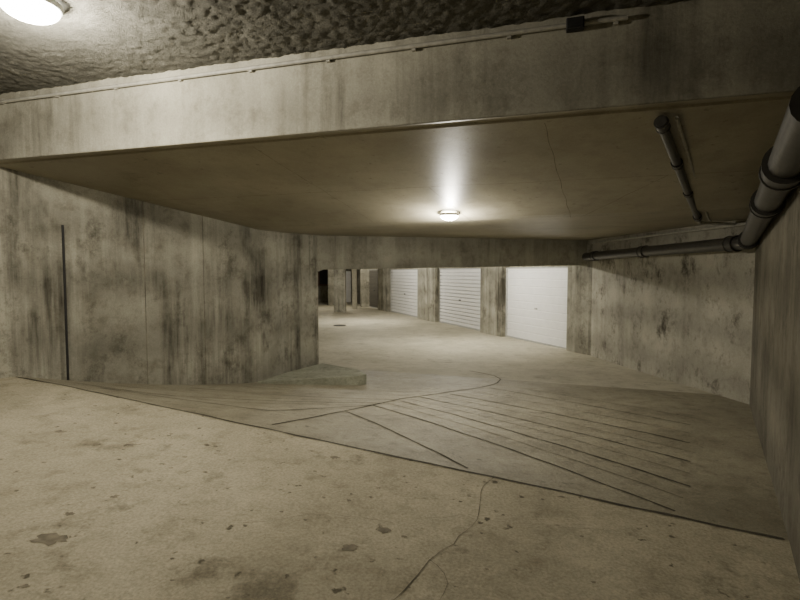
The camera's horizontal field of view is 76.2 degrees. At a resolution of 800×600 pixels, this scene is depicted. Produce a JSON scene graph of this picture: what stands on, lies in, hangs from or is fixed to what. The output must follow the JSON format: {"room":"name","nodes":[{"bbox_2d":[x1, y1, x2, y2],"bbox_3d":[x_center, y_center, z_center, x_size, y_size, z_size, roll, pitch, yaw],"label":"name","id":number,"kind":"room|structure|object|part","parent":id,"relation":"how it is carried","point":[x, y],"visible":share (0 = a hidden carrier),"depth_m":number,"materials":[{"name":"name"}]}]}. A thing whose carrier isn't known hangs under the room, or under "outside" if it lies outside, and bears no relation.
{"room":"parking garage","nodes":[
{"label":"parking garage","id":0,"kind":"room"},
{"bbox_2d":[0,167,318,384],"bbox_3d":[-4.805,-0.722,14.983,6.630,4.400,38.000,0,3,0],"label":"wall","id":1,"kind":"structure","parent":0,"point":[259,288],"depth_m":6.59,"materials":[{"name":"concrete"}]},
{"bbox_2d":[61,225,68,379],"bbox_3d":[-3.885,0.036,5.921,0.026,1.800,0.026,0,3,0],"label":"conduit","id":2,"kind":"object","parent":1,"relation":"attached to","point":[62,226],"visible":1,"depth_m":5.91,"materials":[{"name":"black plastic"}]},
{"bbox_2d":[143,214,147,383],"bbox_3d":[-3.305,-0.163,6.615,0.003,3.200,0.007,3,4,42],"label":"trim","id":3,"kind":"structure","parent":1,"relation":"attached to","point":[143,214],"depth_m":6.62,"materials":[{"name":"grey concrete"}]},
{"bbox_2d":[202,216,205,374],"bbox_3d":[-2.772,-0.195,7.211,0.003,3.200,0.007,3,4,42],"label":"trim","id":4,"kind":"structure","parent":1,"relation":"attached to","point":[202,216],"depth_m":7.23,"materials":[{"name":"grey concrete"}]},
{"bbox_2d":[318,270,349,301],"bbox_3d":[-1.100,-1.420,34.098,14.200,3.700,0.250,0,3,0],"label":"wall","id":5,"kind":"structure","parent":0,"point":[322,290],"depth_m":34.02,"materials":[{"name":"concrete"}]},
{"bbox_2d":[318,272,327,285],"bbox_3d":[-5.400,-1.561,33.925,1.600,1.200,0.120,0,3,0],"label":"frame","id":6,"kind":"object","parent":5,"relation":"attached to","point":[318,272],"visible":0.21,"depth_m":33.89,"materials":[{"name":"brown wood"}]},
{"bbox_2d":[319,270,327,283],"bbox_3d":[-5.025,-1.557,33.856,0.650,1.000,0.020,0,3,0],"label":"pane","id":7,"kind":"object","parent":5,"relation":"attached to","point":[323,274],"visible":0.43,"depth_m":33.85,"materials":[{"name":"black glass"}]},
{"bbox_2d":[346,271,350,301],"bbox_3d":[-3.050,-0.884,33.922,1.100,2.050,0.120,0,3,0],"label":"door","id":8,"kind":"structure","parent":5,"relation":"in","point":[348,273],"depth_m":33.86,"materials":[{"name":"white paint"}]},
{"bbox_2d":[0,0,688,94],"bbox_3d":[-1.978,-1.911,1.767,9.166,0.045,7.530,0,3,0],"label":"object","id":9,"kind":"structure","parent":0,"point":[93,40],"depth_m":3.80,"materials":[{"name":"grey concrete"}]},
{"bbox_2d":[0,0,63,24],"bbox_3d":[-2.450,-1.938,3.379,0.380,0.160,0.380,0,3,0],"label":"ceiling lamp","id":10,"kind":"object","parent":9,"relation":"attached to","point":[38,12],"depth_m":3.33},
{"bbox_2d":[350,270,359,303],"bbox_3d":[0.672,-0.697,23.659,0.200,3.200,25.200,-1,3,-21],"label":"wall","id":11,"kind":"structure","parent":0,"point":[358,271],"depth_m":32.19,"materials":[{"name":"concrete"}]},
{"bbox_2d":[391,270,416,315],"bbox_3d":[0.258,-0.405,23.893,0.060,2.112,3.800,-1,3,-21],"label":"garage door","id":12,"kind":"structure","parent":11,"relation":"in","point":[403,282],"depth_m":23.95,"materials":[{"name":"white paint"}]},
{"bbox_2d":[439,268,480,268],"bbox_3d":[2.203,-1.146,18.604,0.070,0.050,3.580,-1,3,-21],"label":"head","id":13,"kind":"object","parent":11,"relation":"attached to","point":[439,268],"visible":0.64,"depth_m":18.56},
{"bbox_2d":[440,269,480,328],"bbox_3d":[2.226,-0.118,18.669,0.060,2.110,3.480,-1,3,-21],"label":"garage door","id":14,"kind":"structure","parent":11,"relation":"in","point":[463,285],"depth_m":18.62,"materials":[{"name":"white paint"}]},
{"bbox_2d":[507,268,567,347],"bbox_3d":[3.836,0.120,14.329,0.015,2.110,2.950,-1,3,-21],"label":"garage door","id":15,"kind":"structure","parent":11,"relation":"in","point":[543,289],"depth_m":14.21,"materials":[{"name":"white paint"}]},
{"bbox_2d":[507,267,567,268],"bbox_3d":[3.834,-0.908,14.272,0.070,0.050,3.050,-1,3,-21],"label":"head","id":16,"kind":"object","parent":11,"relation":"attached to","point":[507,267],"visible":0.64,"depth_m":14.59},
{"bbox_2d":[360,269,360,305],"bbox_3d":[-1.977,-1.010,29.813,0.420,3.050,1.000,-1,3,-21],"label":"wall pier","id":17,"kind":"object","parent":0,"point":[360,269],"visible":0.04,"depth_m":30.20,"materials":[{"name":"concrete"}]},
{"bbox_2d":[369,270,377,307],"bbox_3d":[-1.415,-0.645,28.279,0.020,2.110,2.200,-1,3,-21],"label":"door","id":18,"kind":"structure","parent":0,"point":[373,274],"depth_m":28.41,"materials":[{"name":"grey metal"}]},
{"bbox_2d":[0,91,794,239],"bbox_3d":[5.195,-2.182,24.200,21.494,0.593,41.688,1,3,17],"label":"ceiling","id":19,"kind":"structure","parent":0,"point":[726,135],"depth_m":5.13,"materials":[{"name":"beige concrete"}]},
{"bbox_2d":[439,212,459,219],"bbox_3d":[0.620,-1.058,6.422,0.260,0.109,0.260,0,3,0],"label":"ceiling lamp","id":20,"kind":"object","parent":19,"relation":"attached to","point":[445,215],"depth_m":6.33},
{"bbox_2d":[149,124,758,227],"bbox_3d":[0.316,-1.227,5.985,8.630,0.447,4.276,0,3,0],"label":"trim formwork seams","id":21,"kind":"structure","parent":19,"relation":"attached to","point":[545,124],"depth_m":5.40,"materials":[{"name":"grey concrete"}]},
{"bbox_2d":[592,222,745,243],"bbox_3d":[4.605,-1.180,9.374,0.044,0.054,4.958,0,3,-3],"label":"conduit","id":22,"kind":"object","parent":19,"relation":"attached to","point":[743,223],"visible":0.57,"depth_m":8.54,"materials":[{"name":"grey metal"}]},
{"bbox_2d":[654,115,701,221],"bbox_3d":[2.809,-1.139,5.028,2.007,0.490,2.886,0,3,0],"label":"drain pipe","id":23,"kind":"object","parent":19,"relation":"attached to","point":[662,125],"depth_m":4.27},
{"bbox_2d":[675,116,711,221],"bbox_3d":[3.125,-1.171,5.324,2.370,0.438,3.453,0,3,0],"label":"conduit","id":24,"kind":"object","parent":19,"relation":"attached to","point":[677,120],"depth_m":4.10,"materials":[{"name":"grey metal"}]},
{"bbox_2d":[0,302,799,599],"bbox_3d":[2.713,0.464,17.081,31.003,2.197,50.405,1,3,22],"label":"floor","id":25,"kind":"structure","parent":0,"point":[122,547],"depth_m":3.51,"materials":[{"name":"concrete"}]},
{"bbox_2d":[0,430,595,598],"bbox_3d":[-0.817,1.252,3.271,4.302,0.301,2.403,0,3,0],"label":"floor stains","id":26,"kind":"object","parent":25,"relation":"on","point":[48,539],"depth_m":2.73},
{"bbox_2d":[258,363,365,384],"bbox_3d":[-1.355,1.296,8.562,1.644,0.284,1.515,0,3,0],"label":"concrete curb","id":27,"kind":"object","parent":25,"relation":"on","point":[319,374],"visible":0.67,"depth_m":8.04,"materials":[{"name":"concrete"}]},
{"bbox_2d":[328,269,333,304],"bbox_3d":[-4.100,-1.139,30.984,0.500,2.920,0.500,0,3,0],"label":"concrete column","id":28,"kind":"structure","parent":25,"relation":"on","point":[331,271],"depth_m":30.75,"materials":[{"name":"grey concrete"}]},
{"bbox_2d":[334,269,345,311],"bbox_3d":[-3.000,-0.838,25.492,0.560,2.920,0.560,0,3,0],"label":"concrete column","id":29,"kind":"structure","parent":25,"relation":"on","point":[339,274],"depth_m":25.23,"materials":[{"name":"grey concrete"}]},
{"bbox_2d":[352,269,356,308],"bbox_3d":[-2.450,-0.947,27.489,0.240,2.920,0.240,0,3,0],"label":"concrete column","id":30,"kind":"structure","parent":25,"relation":"on","point":[354,271],"depth_m":27.39,"materials":[{"name":"grey concrete"}]},
{"bbox_2d":[361,269,369,306],"bbox_3d":[-1.900,-1.057,29.486,0.700,2.920,0.700,0,3,0],"label":"concrete column","id":31,"kind":"structure","parent":25,"relation":"on","point":[365,278],"depth_m":29.16,"materials":[{"name":"grey concrete"}]},
{"bbox_2d":[378,269,389,311],"bbox_3d":[-0.710,-0.825,26.448,0.420,3.050,1.600,-1,3,-21],"label":"wall pier","id":32,"kind":"object","parent":25,"relation":"on","point":[383,274],"visible":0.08,"depth_m":26.14,"materials":[{"name":"concrete"}]},
{"bbox_2d":[390,269,391,311],"bbox_3d":[-0.441,-0.482,25.680,0.070,2.150,0.060,-1,3,-21],"label":"door frame","id":33,"kind":"structure","parent":32,"relation":"attached to","point":[390,269],"depth_m":25.67,"materials":[{"name":"grey metal"}]},
{"bbox_2d":[18,371,783,539],"bbox_3d":[0.139,1.140,7.105,7.012,0.757,5.994,1,3,22],"label":"ramp grooves","id":34,"kind":"object","parent":25,"relation":"on","point":[664,513],"visible":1,"depth_m":4.43,"materials":[{"name":"grey concrete"}]},
{"bbox_2d":[391,311,416,316],"bbox_3d":[0.235,0.674,23.944,0.070,0.070,3.900,-1,3,-21],"label":"sill","id":35,"kind":"structure","parent":25,"relation":"on","point":[391,311],"depth_m":24.02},
{"bbox_2d":[417,268,438,321],"bbox_3d":[1.270,-0.537,21.191,0.420,3.050,1.850,-1,3,-21],"label":"wall pier","id":36,"kind":"object","parent":25,"relation":"on","point":[427,278],"visible":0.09,"depth_m":20.91,"materials":[{"name":"concrete"}]},
{"bbox_2d":[439,269,440,320],"bbox_3d":[1.583,-0.188,20.306,0.070,2.150,0.060,-1,3,-21],"label":"door frame","id":37,"kind":"structure","parent":36,"relation":"attached to","point":[439,269],"depth_m":20.27,"materials":[{"name":"grey metal"}]},
{"bbox_2d":[245,477,641,599],"bbox_3d":[0.301,1.337,2.938,2.166,0.124,1.037,-2,3,-26],"label":"floor crack","id":38,"kind":"object","parent":25,"relation":"on","point":[493,477],"depth_m":2.93,"materials":[{"name":"grey concrete"}]},
{"bbox_2d":[439,321,479,330],"bbox_3d":[2.203,0.961,18.719,0.070,0.070,3.580,-1,3,-21],"label":"sill","id":39,"kind":"structure","parent":25,"relation":"on","point":[439,321],"depth_m":18.62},
{"bbox_2d":[480,267,505,336],"bbox_3d":[3.088,-0.272,16.364,0.420,3.050,1.320,-1,3,-21],"label":"wall pier","id":40,"kind":"object","parent":25,"relation":"on","point":[492,279],"visible":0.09,"depth_m":16.15,"materials":[{"name":"concrete"}]},
{"bbox_2d":[505,267,507,336],"bbox_3d":[3.308,0.064,15.727,0.070,2.150,0.060,-1,3,-21],"label":"door frame","id":41,"kind":"structure","parent":40,"relation":"attached to","point":[506,328],"depth_m":15.70,"materials":[{"name":"grey metal"}]},
{"bbox_2d":[506,335,565,348],"bbox_3d":[3.834,1.199,14.387,0.070,0.070,3.050,-1,3,-21],"label":"sill","id":42,"kind":"structure","parent":25,"relation":"on","point":[506,335],"depth_m":14.35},
{"bbox_2d":[566,240,592,354],"bbox_3d":[4.553,-0.059,12.476,0.420,3.050,0.900,-1,3,-21],"label":"wall pier","id":43,"kind":"object","parent":25,"relation":"on","point":[579,278],"visible":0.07,"depth_m":12.38,"materials":[{"name":"concrete"}]},
{"bbox_2d":[0,0,799,159],"bbox_3d":[-0.828,-1.771,4.421,7.559,0.748,2.582,0,3,0],"label":"ceiling beam","id":44,"kind":"structure","parent":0,"point":[691,49],"depth_m":3.89,"materials":[{"name":"grey concrete"}]},
{"bbox_2d":[0,14,627,104],"bbox_3d":[-1.387,-1.968,4.372,6.148,0.052,0.047,1,3,17],"label":"conduit","id":45,"kind":"object","parent":44,"relation":"attached to","point":[614,19],"visible":1,"depth_m":4.10,"materials":[{"name":"grey metal"}]},
{"bbox_2d":[566,16,584,32],"bbox_3d":[1.225,-1.928,3.567,0.120,0.080,0.080,1,3,17],"label":"junction box","id":46,"kind":"object","parent":44,"relation":"attached to","point":[573,24],"visible":1,"depth_m":3.54,"materials":[{"name":"black plastic"}]},
{"bbox_3d":[1.215,-1.926,3.533,0.100,0.060,0.010,1,3,17],"label":"lid","id":47,"kind":"part","parent":46,"relation":"part of","materials":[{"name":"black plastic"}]},
{"bbox_2d":[109,384,698,497],"bbox_3d":[0.048,1.236,5.973,7.097,0.549,4.803,0,3,0],"label":"groove","id":48,"kind":"object","parent":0,"point":[113,384],"depth_m":5.63,"materials":[{"name":"grey concrete"}]},
{"bbox_2d":[324,236,586,269],"bbox_3d":[1.444,-1.115,10.825,6.919,0.960,0.300,-2,3,-26],"label":"beam","id":49,"kind":"structure","parent":0,"point":[350,252],"depth_m":10.46,"materials":[{"name":"concrete"}]},
{"bbox_2d":[317,235,333,271],"bbox_3d":[-1.432,-0.848,9.436,0.320,0.660,0.360,-2,3,-26],"label":"beam haunch","id":50,"kind":"structure","parent":49,"relation":"attached to","point":[325,244],"depth_m":9.27,"materials":[{"name":"concrete"}]},
{"bbox_2d":[346,266,567,269],"bbox_3d":[0.438,-1.860,23.507,9.151,0.860,23.693,0,3,0],"label":"lintel","id":51,"kind":"object","parent":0,"point":[510,266],"depth_m":17.52,"materials":[{"name":"grey metal"}]},
{"bbox_2d":[591,186,799,581],"bbox_3d":[3.224,-0.124,4.082,2.004,4.400,16.379,1,3,16],"label":"wall","id":52,"kind":"structure","parent":0,"point":[721,323],"depth_m":7.47,"materials":[{"name":"concrete"}]},
{"bbox_2d":[582,86,799,260],"bbox_3d":[3.706,-0.856,6.679,1.749,0.481,10.376,1,3,15],"label":"drain pipe","id":53,"kind":"object","parent":52,"relation":"attached to","point":[779,170],"visible":0.99,"depth_m":3.56,"materials":[{"name":"grey plastic"}]},
{"bbox_2d":[698,221,734,225],"bbox_3d":[4.192,-1.052,6.767,0.978,0.060,0.810,0,3,0],"label":"branch","id":54,"kind":"object","parent":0,"point":[701,222],"depth_m":7.13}
]}

